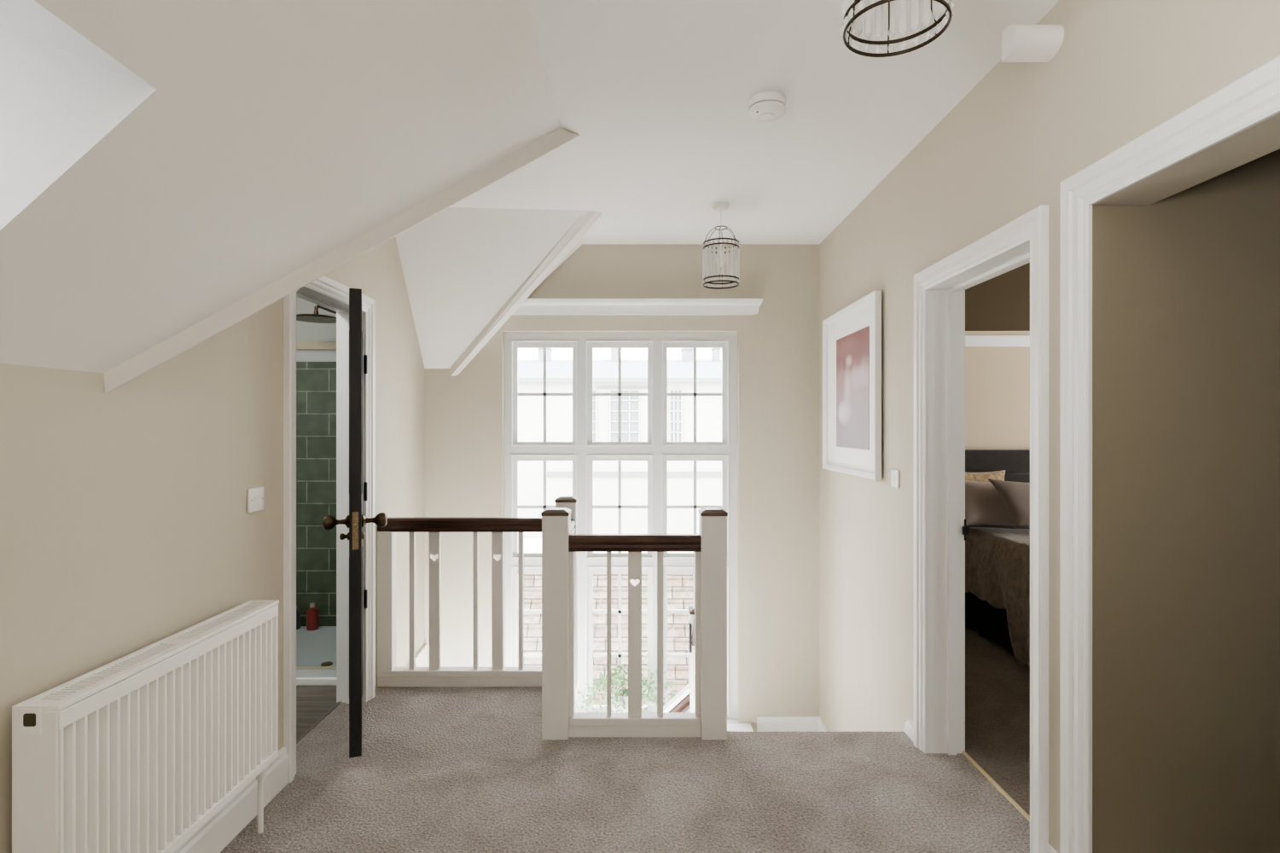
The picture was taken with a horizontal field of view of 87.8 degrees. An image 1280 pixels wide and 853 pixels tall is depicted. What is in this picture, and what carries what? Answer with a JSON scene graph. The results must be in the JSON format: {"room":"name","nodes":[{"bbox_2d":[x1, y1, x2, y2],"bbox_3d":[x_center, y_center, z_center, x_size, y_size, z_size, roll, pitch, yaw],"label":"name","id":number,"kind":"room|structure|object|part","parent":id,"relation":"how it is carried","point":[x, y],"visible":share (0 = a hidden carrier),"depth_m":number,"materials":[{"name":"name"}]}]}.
{"room":"upstairs landing","nodes":[
{"label":"upstairs landing","id":0,"kind":"room"},
{"bbox_2d":[0,0,156,230],"bbox_3d":[-1.383,-0.528,0.727,0.942,0.663,1.092,0,0,0],"label":"ceiling","id":1,"kind":"structure","parent":0,"point":[61,93],"depth_m":1.26,"materials":[{"name":"white paint"}]},
{"bbox_2d":[0,237,424,852],"bbox_3d":[-1.515,1.325,1.280,0.210,5.170,6.960,0,0,0],"label":"wall","id":2,"kind":"structure","parent":0,"point":[126,526],"depth_m":1.95,"materials":[{"name":"beige paint"}]},
{"bbox_2d":[11,599,279,852],"bbox_3d":[-1.341,1.011,1.898,0.138,0.798,0.898,0,0,0],"label":"radiator","id":3,"kind":"object","parent":2,"relation":"attached to","point":[137,752],"visible":1,"depth_m":1.75,"materials":[{"name":"metal"}]},
{"bbox_3d":[-1.325,0.895,1.458,0.098,0.544,0.006,0,0,0],"label":"panel","id":4,"kind":"part","parent":3,"relation":"part of","materials":[{"name":"metal"}]},
{"bbox_2d":[11,599,279,712],"bbox_3d":[-1.323,0.618,1.901,0.102,0.012,0.892,0,0,0],"label":"grille","id":5,"kind":"object","parent":3,"relation":"attached to","point":[79,694],"depth_m":1.74,"materials":[{"name":"metal"}]},
{"bbox_3d":[-1.325,0.895,2.344,0.098,0.544,0.006,0,0,0],"label":"panel","id":6,"kind":"part","parent":3,"relation":"part of","materials":[{"name":"metal"}]},
{"bbox_2d":[173,746,288,852],"bbox_3d":[-1.400,1.337,0.216,0.020,0.145,4.832,0,0,0],"label":"baseboard","id":7,"kind":"structure","parent":2,"relation":"attached to","point":[212,837],"depth_m":2.31,"materials":[{"name":"white paint"}]},
{"bbox_2d":[247,486,264,512],"bbox_3d":[-1.403,0.267,2.435,0.014,0.087,0.095,0,0,0],"label":"light switch","id":8,"kind":"object","parent":2,"relation":"attached to","point":[255,496],"visible":1,"depth_m":2.42,"materials":[{"name":"white plastic"}]},
{"bbox_2d":[283,275,375,783],"bbox_3d":[-1.395,0.373,3.055,0.029,2.073,0.846,0,0,0],"label":"trim","id":9,"kind":"structure","parent":2,"relation":"attached to","point":[325,286],"depth_m":2.67,"materials":[{"name":"white paint"}]},
{"bbox_2d":[296,286,364,703],"bbox_3d":[-1.480,0.403,3.055,0.142,2.015,0.730,0,0,0],"label":"lining","id":10,"kind":"object","parent":2,"relation":"attached to","point":[341,310],"visible":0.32,"depth_m":3.40,"materials":[{"name":"white paint"}]},
{"bbox_2d":[322,288,387,758],"bbox_3d":[-1.309,0.400,3.075,0.250,1.945,0.700,0,0,-22],"label":"door","id":11,"kind":"structure","parent":10,"relation":"attached to","point":[356,520],"depth_m":2.76,"materials":[{"name":"black paint"}]},
{"bbox_3d":[-1.270,0.400,2.783,0.101,0.064,0.064,0,0,-22],"label":"knob","id":12,"kind":"part","parent":11,"relation":"part of","materials":[{"name":"brown metal"}]},
{"bbox_3d":[-1.179,0.432,2.756,0.024,0.155,0.012,0,0,-22],"label":"lock plate","id":13,"kind":"part","parent":11,"relation":"part of","materials":[{"name":"gold metal"}]},
{"bbox_3d":[-1.132,0.400,2.839,0.101,0.064,0.064,0,0,-22],"label":"knob","id":14,"kind":"part","parent":11,"relation":"part of","materials":[{"name":"brown metal"}]},
{"bbox_2d":[104,128,580,393],"bbox_3d":[-0.851,-0.672,2.327,1.606,1.176,0.052,0,0,-44],"label":"trim","id":15,"kind":"structure","parent":2,"relation":"attached to","point":[135,367],"depth_m":2.15,"materials":[{"name":"white paint"}]},
{"bbox_2d":[407,644,427,667],"bbox_3d":[-1.450,1.667,4.150,0.016,0.325,0.903,0,0,-4],"label":"string","id":16,"kind":"object","parent":2,"relation":"attached to","point":[421,657],"visible":0.14,"depth_m":4.48,"materials":[{"name":"white paint"}]},
{"bbox_2d":[0,0,560,373],"bbox_3d":[-0.873,-0.700,0.304,1.075,1.120,5.008,0,0,0],"label":"ceiling","id":17,"kind":"structure","parent":0,"point":[272,136],"depth_m":1.60,"materials":[{"name":"white paint"}]},
{"bbox_2d":[296,296,336,361],"bbox_3d":[-2.425,0.185,3.025,1.750,2.450,3.050,0,0,0],"label":"wall","id":18,"kind":"structure","parent":0,"point":[305,331],"depth_m":4.45,"materials":[{"name":"white paint"}]},
{"bbox_2d":[296,361,336,626],"bbox_3d":[-2.376,0.454,4.442,1.649,1.772,0.015,0,0,0],"label":"wall tiles","id":19,"kind":"structure","parent":18,"relation":"attached to","point":[316,381],"depth_m":4.43,"materials":[{"name":"green tile"}]},
{"bbox_2d":[296,305,336,323],"bbox_3d":[-1.985,-0.705,4.188,0.290,0.100,0.505,0,0,0],"label":"shower","id":20,"kind":"object","parent":18,"relation":"attached to","point":[316,317],"visible":0.73,"depth_m":4.07,"materials":[{"name":"brown metal"}]},
{"bbox_3d":[-1.985,-0.723,4.255,0.022,0.066,0.370,0,0,0],"label":"shower arm","id":21,"kind":"part","parent":20,"relation":"part of","materials":[{"name":"brown metal"}]},
{"bbox_2d":[296,341,336,349],"bbox_3d":[-2.376,-0.538,4.435,1.649,0.053,0.030,0,0,0],"label":"strip","id":22,"kind":"object","parent":18,"relation":"attached to","point":[299,345],"depth_m":4.42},
{"bbox_2d":[395,207,587,368],"bbox_3d":[-0.900,-0.830,4.200,1.200,0.860,0.800,0,0,0],"label":"ceiling","id":23,"kind":"structure","parent":0,"point":[461,266],"depth_m":4.07,"materials":[{"name":"white paint"}]},
{"bbox_2d":[535,235,583,289],"bbox_3d":[-0.645,-0.830,4.453,1.230,0.860,0.525,0,0,36],"label":"ceiling","id":24,"kind":"structure","parent":0,"point":[579,242],"depth_m":4.53,"materials":[{"name":"white paint"}]},
{"bbox_2d":[424,244,819,732],"bbox_3d":[-0.125,1.325,4.680,2.730,5.170,0.160,0,0,0],"label":"wall","id":25,"kind":"structure","parent":0,"point":[778,346],"depth_m":4.60,"materials":[{"name":"beige paint"}]},
{"bbox_2d":[450,210,602,376],"bbox_3d":[-0.776,-0.804,4.235,1.277,0.911,0.091,0,0,33],"label":"trim","id":26,"kind":"structure","parent":25,"relation":"attached to","point":[580,227],"depth_m":4.18,"materials":[{"name":"white paint"}]},
{"bbox_2d":[504,331,753,732],"bbox_3d":[-0.112,0.709,4.588,1.756,2.742,0.275,0,0,0],"label":"window","id":27,"kind":"structure","parent":25,"relation":"in","point":[582,450],"depth_m":4.66,"materials":[{"name":"white paint"}]},
{"bbox_3d":[-0.670,1.498,4.700,0.457,1.038,0.042,0,0,0],"label":"sash","id":28,"kind":"part","parent":27,"relation":"part of","materials":[{"name":"white paint"}]},
{"bbox_3d":[-0.670,0.561,4.700,0.457,0.728,0.042,0,0,0],"label":"sash","id":29,"kind":"part","parent":27,"relation":"part of","materials":[{"name":"white paint"}]},
{"bbox_3d":[-0.670,-0.231,4.700,0.457,0.737,0.042,0,0,0],"label":"sash","id":30,"kind":"part","parent":27,"relation":"part of","materials":[{"name":"white paint"}]},
{"bbox_3d":[-0.143,1.498,4.700,0.470,1.038,0.042,0,0,0],"label":"sash","id":31,"kind":"part","parent":27,"relation":"part of","materials":[{"name":"white paint"}]},
{"bbox_3d":[-0.143,0.561,4.700,0.470,0.728,0.042,0,0,0],"label":"sash","id":32,"kind":"part","parent":27,"relation":"part of","materials":[{"name":"white paint"}]},
{"bbox_3d":[-0.143,-0.231,4.700,0.470,0.737,0.042,0,0,0],"label":"sash","id":33,"kind":"part","parent":27,"relation":"part of","materials":[{"name":"white paint"}]},
{"bbox_2d":[575,663,677,712],"bbox_3d":[-0.078,1.829,4.495,0.756,0.434,0.260,0,0,0],"label":"potted plant","id":34,"kind":"object","parent":27,"relation":"on","point":[619,698],"visible":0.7,"depth_m":4.47,"materials":[{"name":"green plant"}]},
{"bbox_3d":[-0.100,1.926,4.520,0.210,0.240,0.210,0,0,0],"label":"pot","id":35,"kind":"part","parent":34,"relation":"part of","materials":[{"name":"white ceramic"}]},
{"bbox_3d":[0.388,1.498,4.700,0.466,1.038,0.042,0,0,0],"label":"sash","id":36,"kind":"part","parent":27,"relation":"part of","materials":[{"name":"white paint"}]},
{"bbox_3d":[0.388,0.561,4.700,0.466,0.728,0.042,0,0,0],"label":"sash","id":37,"kind":"part","parent":27,"relation":"part of","materials":[{"name":"white paint"}]},
{"bbox_3d":[0.388,-0.231,4.700,0.466,0.737,0.042,0,0,0],"label":"sash","id":38,"kind":"part","parent":27,"relation":"part of","materials":[{"name":"white paint"}]},
{"bbox_3d":[-0.112,2.063,4.555,1.756,0.034,0.210,0,0,0],"label":"sill","id":39,"kind":"part","parent":27,"relation":"part of","materials":[{"name":"white paint"}]},
{"bbox_2d":[512,298,762,314],"bbox_3d":[-0.105,-0.819,4.556,1.882,0.098,0.088,0,0,0],"label":"trim","id":40,"kind":"structure","parent":25,"relation":"in","point":[530,306],"depth_m":4.54,"materials":[{"name":"white paint"}]},
{"bbox_2d":[756,715,817,732],"bbox_3d":[1.024,2.085,4.587,0.432,0.170,0.027,0,0,0],"label":"baseboard","id":41,"kind":"structure","parent":25,"relation":"attached to","point":[765,724],"depth_m":4.58,"materials":[{"name":"white paint"}]},
{"bbox_2d":[220,628,1029,852],"bbox_3d":[1.000,1.490,1.275,8.400,0.160,6.950,0,0,0],"label":"floor","id":42,"kind":"structure","parent":0,"point":[439,770],"depth_m":2.62,"materials":[{"name":"beige carpet"}]},
{"bbox_2d":[296,626,336,686],"bbox_3d":[-2.080,1.363,4.025,1.040,0.094,0.810,0,0,0],"label":"shower tray","id":43,"kind":"object","parent":42,"relation":"on","point":[317,648],"visible":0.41,"depth_m":3.86,"materials":[{"name":"white ceramic"}]},
{"bbox_2d":[296,605,300,629],"bbox_3d":[-2.265,1.253,4.370,0.064,0.150,0.064,0,0,0],"label":"shampoo bottle","id":44,"kind":"object","parent":43,"relation":"on","point":[298,613],"visible":0.34,"depth_m":4.36,"materials":[{"name":"teal plastic"}]},
{"bbox_2d":[306,603,318,630],"bbox_3d":[-2.145,1.243,4.360,0.072,0.170,0.072,0,0,0],"label":"shampoo bottle","id":45,"kind":"object","parent":43,"relation":"on","point":[311,613],"visible":1,"depth_m":4.33,"materials":[{"name":"red plastic"}]},
{"bbox_2d":[296,667,336,669],"bbox_3d":[-2.071,0.363,3.648,1.018,1.926,0.016,0,0,0],"label":"screen","id":46,"kind":"object","parent":43,"relation":"on","point":[296,667],"visible":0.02,"depth_m":3.64,"materials":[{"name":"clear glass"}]},
{"bbox_2d":[296,702,341,744],"bbox_3d":[-1.532,1.418,3.055,0.012,0.024,0.690,0,0,0],"label":"threshold strip","id":47,"kind":"object","parent":42,"relation":"on","point":[338,703],"visible":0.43,"depth_m":3.16,"materials":[{"name":"metal"}]},
{"bbox_2d":[377,495,578,687],"bbox_3d":[-0.888,0.896,3.404,1.092,1.027,0.589,0,0,0],"label":"balustrade","id":48,"kind":"object","parent":42,"relation":"on","point":[388,675],"visible":0.7,"depth_m":3.61,"materials":[{"name":"white wood"}]},
{"bbox_3d":[-1.388,0.945,3.635,0.092,0.756,0.070,0,0,0],"label":"wall post","id":49,"kind":"part","parent":48,"relation":"part of","materials":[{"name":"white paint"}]},
{"bbox_3d":[-0.942,0.535,3.635,0.973,0.072,0.074,0,0,0],"label":"handrail","id":50,"kind":"part","parent":48,"relation":"part of","materials":[{"name":"brown wood"}]},
{"bbox_3d":[-0.942,1.341,3.634,0.973,0.035,0.070,0,0,0],"label":"rail","id":51,"kind":"part","parent":48,"relation":"part of","materials":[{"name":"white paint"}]},
{"bbox_3d":[-0.942,1.384,3.632,0.973,0.052,0.055,0,0,0],"label":"board","id":52,"kind":"part","parent":48,"relation":"part of","materials":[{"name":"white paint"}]},
{"bbox_3d":[-0.400,0.908,3.640,0.110,1.003,0.110,0,0,0],"label":"newel post","id":53,"kind":"part","parent":48,"relation":"part of","materials":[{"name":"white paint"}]},
{"bbox_3d":[-0.385,0.533,3.346,0.074,0.072,0.474,0,0,0],"label":"handrail","id":54,"kind":"part","parent":48,"relation":"part of","materials":[{"name":"white wood"}]},
{"bbox_2d":[541,507,727,739],"bbox_3d":[-0.025,0.893,3.048,0.838,1.034,0.124,0,0,0],"label":"balustrade","id":55,"kind":"object","parent":42,"relation":"on","point":[560,721],"visible":1,"depth_m":3.01,"materials":[{"name":"white wood"}]},
{"bbox_3d":[-0.382,0.905,3.048,0.118,1.010,0.118,0,0,0],"label":"newel post","id":56,"kind":"part","parent":55,"relation":"part of","materials":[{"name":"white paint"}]},
{"bbox_3d":[-0.024,1.341,3.047,0.599,0.035,0.068,0,0,0],"label":"rail","id":57,"kind":"part","parent":55,"relation":"part of","materials":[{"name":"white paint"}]},
{"bbox_3d":[-0.024,0.531,3.047,0.599,0.072,0.074,0,0,0],"label":"handrail","id":58,"kind":"part","parent":55,"relation":"part of","materials":[{"name":"brown wood"}]},
{"bbox_3d":[-0.024,1.384,3.048,0.599,0.052,0.058,0,0,0],"label":"board","id":59,"kind":"part","parent":55,"relation":"part of","materials":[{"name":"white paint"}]},
{"bbox_3d":[0.334,0.905,3.046,0.115,1.010,0.115,0,0,0],"label":"newel post","id":60,"kind":"part","parent":55,"relation":"part of","materials":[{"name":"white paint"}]},
{"bbox_2d":[574,687,735,732],"bbox_3d":[-0.460,1.550,3.433,1.920,0.280,0.529,0,0,29],"label":"apron","id":61,"kind":"object","parent":42,"relation":"attached to","point":[728,730],"visible":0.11,"depth_m":3.67,"materials":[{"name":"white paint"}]},
{"bbox_2d":[961,751,1029,821],"bbox_3d":[1.395,1.405,2.485,0.012,0.009,0.770,0,0,0],"label":"threshold strip","id":62,"kind":"object","parent":42,"relation":"on","point":[964,753],"visible":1,"depth_m":2.59,"materials":[{"name":"gold metal"}]},
{"bbox_2d":[965,449,1029,650],"bbox_3d":[2.975,0.786,3.675,1.710,1.248,1.990,0,0,0],"label":"bed","id":63,"kind":"object","parent":42,"relation":"on","point":[992,622],"visible":0.06,"depth_m":4.59,"materials":[{"name":"black fabric"}]},
{"bbox_2d":[965,470,1005,482],"bbox_3d":[2.270,0.445,4.501,0.421,0.298,0.114,0,0,2],"label":"cushion","id":64,"kind":"object","parent":63,"relation":"on","point":[997,475],"visible":0.18,"depth_m":4.47,"materials":[{"name":"beige fabric"}]},
{"bbox_2d":[965,527,1029,667],"bbox_3d":[2.953,1.025,3.620,1.553,0.718,1.928,0,0,0],"label":"bedspread","id":65,"kind":"object","parent":63,"relation":"on","point":[997,560],"visible":0.19,"depth_m":4.06,"materials":[{"name":"brown fabric"}]},
{"bbox_2d":[965,480,1029,527],"bbox_3d":[2.370,0.510,4.375,0.552,0.324,0.147,0,0,-2],"label":"pillow","id":66,"kind":"object","parent":65,"relation":"on","point":[984,505],"visible":0.47,"depth_m":4.32,"materials":[{"name":"beige fabric"}]},
{"bbox_2d":[987,478,1029,527],"bbox_3d":[2.570,0.495,4.202,0.717,0.326,0.172,0,0,2],"label":"pillow","id":67,"kind":"object","parent":65,"relation":"on","point":[1015,496],"visible":0.36,"depth_m":4.16,"materials":[{"name":"fabric"}]},
{"bbox_2d":[449,0,1059,244],"bbox_3d":[-0.100,-1.290,1.275,3.040,0.060,6.950,0,0,0],"label":"ceiling","id":68,"kind":"structure","parent":0,"point":[656,94],"depth_m":2.63,"materials":[{"name":"white paint"}]},
{"bbox_2d":[702,202,739,289],"bbox_3d":[0.460,-1.031,3.780,0.214,0.458,0.214,0,0,0],"label":"crystal pendant","id":69,"kind":"object","parent":68,"relation":"hanging from","point":[709,260],"visible":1,"depth_m":3.72,"materials":[{"name":"white metal"}]},
{"bbox_3d":[0.460,-1.150,3.780,0.005,0.164,0.005,0,0,-23],"label":"cord","id":70,"kind":"part","parent":69,"relation":"part of","materials":[{"name":"white plastic"}]},
{"bbox_3d":[0.460,-0.953,3.780,0.058,0.090,0.058,0,0,0],"label":"bulb","id":71,"kind":"part","parent":69,"relation":"part of","materials":[{"name":"white glass"}]},
{"bbox_2d":[748,91,785,122],"bbox_3d":[0.490,-1.226,2.570,0.144,0.067,0.144,0,0,0],"label":"smoke detector","id":72,"kind":"object","parent":68,"relation":"attached to","point":[766,106],"visible":1,"depth_m":2.53,"materials":[{"name":"white plastic"}]},
{"bbox_2d":[840,0,954,57],"bbox_3d":[0.517,-1.031,1.345,0.214,0.458,0.214,0,0,0],"label":"crystal pendant","id":73,"kind":"object","parent":68,"relation":"hanging from","point":[852,10],"visible":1,"depth_m":1.41,"materials":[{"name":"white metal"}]},
{"bbox_2d":[965,331,1029,449],"bbox_3d":[3.350,0.075,3.380,3.900,2.670,2.840,0,0,0],"label":"wall","id":74,"kind":"structure","parent":0,"point":[997,379],"depth_m":4.70,"materials":[{"name":"beige paint"}]},
{"bbox_2d":[965,335,1029,347],"bbox_3d":[3.300,-0.601,4.688,3.800,0.082,0.025,0,0,0],"label":"rail","id":75,"kind":"object","parent":74,"relation":"attached to","point":[970,340],"depth_m":4.67,"materials":[{"name":"white paint"}]},
{"bbox_2d":[965,262,1029,331],"bbox_3d":[3.300,-0.993,3.355,3.800,0.635,2.790,0,0,0],"label":"ceiling","id":76,"kind":"structure","parent":0,"point":[1001,302],"depth_m":4.43,"materials":[{"name":"brown paint"}]},
{"bbox_2d":[819,0,1279,852],"bbox_3d":[1.320,1.325,1.280,0.160,5.170,6.960,0,0,0],"label":"wall","id":77,"kind":"structure","parent":0,"point":[1120,70],"depth_m":2.40,"materials":[{"name":"beige paint"}]},
{"bbox_2d":[817,715,830,732],"bbox_3d":[1.229,2.080,4.186,0.022,0.180,0.783,0,0,0],"label":"baseboard","id":78,"kind":"structure","parent":77,"relation":"attached to","point":[822,727],"depth_m":4.48,"materials":[{"name":"white paint"}]},
{"bbox_2d":[822,290,881,480],"bbox_3d":[1.217,-0.210,3.873,0.046,0.970,0.975,0,0,0],"label":"framed picture","id":79,"kind":"object","parent":77,"relation":"attached to","point":[852,336],"visible":1,"depth_m":3.79,"materials":[{"name":"white paint"}]},
{"bbox_2d":[836,325,869,450],"bbox_3d":[1.219,-0.205,3.835,0.003,0.660,0.590,0,0,0],"label":"print","id":80,"kind":"object","parent":79,"relation":"attached to","point":[852,346],"depth_m":3.80},
{"bbox_2d":[890,469,899,488],"bbox_3d":[1.233,0.252,3.220,0.014,0.086,0.086,0,0,0],"label":"light switch","id":81,"kind":"object","parent":77,"relation":"attached to","point":[894,474],"visible":1,"depth_m":3.21,"materials":[{"name":"white plastic"}]},
{"bbox_2d":[903,720,913,742],"bbox_3d":[1.230,1.433,3.027,0.020,0.195,0.145,0,0,0],"label":"baseboard","id":82,"kind":"structure","parent":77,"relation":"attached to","point":[909,726],"depth_m":3.02,"materials":[{"name":"white paint"}]},
{"bbox_2d":[927,241,1029,755],"bbox_3d":[1.320,0.400,2.485,0.162,2.020,0.810,0,0,0],"label":"lining","id":83,"kind":"object","parent":77,"relation":"attached to","point":[946,299],"visible":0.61,"depth_m":2.87,"materials":[{"name":"white paint"}]},
{"bbox_2d":[962,519,968,540],"bbox_3d":[1.400,0.445,2.864,0.024,0.090,0.011,0,0,0],"label":"latch plate","id":84,"kind":"object","parent":83,"relation":"attached to","point":[965,529],"visible":1,"depth_m":2.86,"materials":[{"name":"black metal"}]},
{"bbox_2d":[913,204,1048,852],"bbox_3d":[1.226,0.369,2.485,0.029,2.082,0.934,0,0,0],"label":"trim","id":85,"kind":"structure","parent":77,"relation":"attached to","point":[1032,226],"depth_m":2.08,"materials":[{"name":"white paint"}]},
{"bbox_2d":[1001,24,1064,62],"bbox_3d":[1.169,-1.152,1.982,0.142,0.092,0.076,0,0,0],"label":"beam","id":86,"kind":"structure","parent":77,"relation":"attached to","point":[1020,43],"depth_m":1.96,"materials":[{"name":"white paint"}]},
{"bbox_2d":[1044,843,1058,852],"bbox_3d":[1.230,1.337,1.970,0.020,0.145,0.095,0,0,0],"label":"baseboard","id":87,"kind":"structure","parent":77,"relation":"attached to","point":[1049,849],"depth_m":2.00,"materials":[{"name":"white paint"}]},
{"bbox_2d":[1059,54,1279,852],"bbox_3d":[1.226,0.352,1.337,0.029,2.116,1.171,0,0,0],"label":"trim","id":88,"kind":"structure","parent":77,"relation":"attached to","point":[1253,98],"depth_m":1.84,"materials":[{"name":"white paint"}]},
{"bbox_2d":[1092,149,1279,852],"bbox_3d":[2.771,0.125,0.680,3.059,2.770,2.560,0,0,0],"label":"wall","id":89,"kind":"structure","parent":0,"point":[1186,283],"depth_m":1.82,"materials":[{"name":"beige paint"}]},
{"bbox_3d":[-0.127,2.555,3.838,2.725,1.910,1.525,0,0,0],"label":"floor","id":90,"kind":"structure","parent":0,"visible":0},
{"bbox_2d":[663,606,694,712],"bbox_3d":[-0.076,1.470,3.535,0.948,1.843,0.846,0,0,0],"label":"balustrade","id":91,"kind":"object","parent":90,"relation":"on","point":[683,701],"visible":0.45,"depth_m":3.87,"materials":[{"name":"white wood"}]},
{"bbox_3d":[-0.130,1.968,3.900,0.840,0.846,0.074,0,0,0],"label":"handrail","id":92,"kind":"part","parent":91,"relation":"part of","materials":[{"name":"brown wood"}]},
{"bbox_3d":[0.293,1.225,3.874,0.014,0.170,0.052,0,0,0],"label":"rail","id":93,"kind":"part","parent":91,"relation":"part of","materials":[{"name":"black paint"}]},
{"bbox_3d":[0.343,1.628,3.902,0.105,1.084,0.105,0,0,0],"label":"newel post","id":94,"kind":"part","parent":91,"relation":"part of","materials":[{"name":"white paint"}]},
{"bbox_3d":[0.335,0.909,3.481,0.074,0.722,0.738,0,0,0],"label":"handrail","id":95,"kind":"part","parent":91,"relation":"part of","materials":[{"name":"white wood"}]},
{"label":"outside","id":96,"kind":"structure","parent":0,"visible":0},
{"bbox_3d":[0.000,5.960,32.400,80.000,0.100,55.200,0,0,0],"label":"ground","id":97,"kind":"structure","parent":96,"visible":0},
{"bbox_2d":[523,538,693,705],"bbox_3d":[-0.500,3.940,9.640,11.000,3.940,4.720,0,0,0],"label":"brick wall","id":98,"kind":"structure","parent":97,"relation":"on","point":[680,587],"depth_m":8.96,"materials":[{"name":"brick"}]},
{"bbox_2d":[517,348,721,538],"bbox_3d":[-1.000,1.858,18.350,16.400,8.104,5.300,0,0,0],"label":"house","id":99,"kind":"structure","parent":97,"relation":"on","point":[634,373],"depth_m":16.00,"materials":[{"name":"stone"}]}
]}

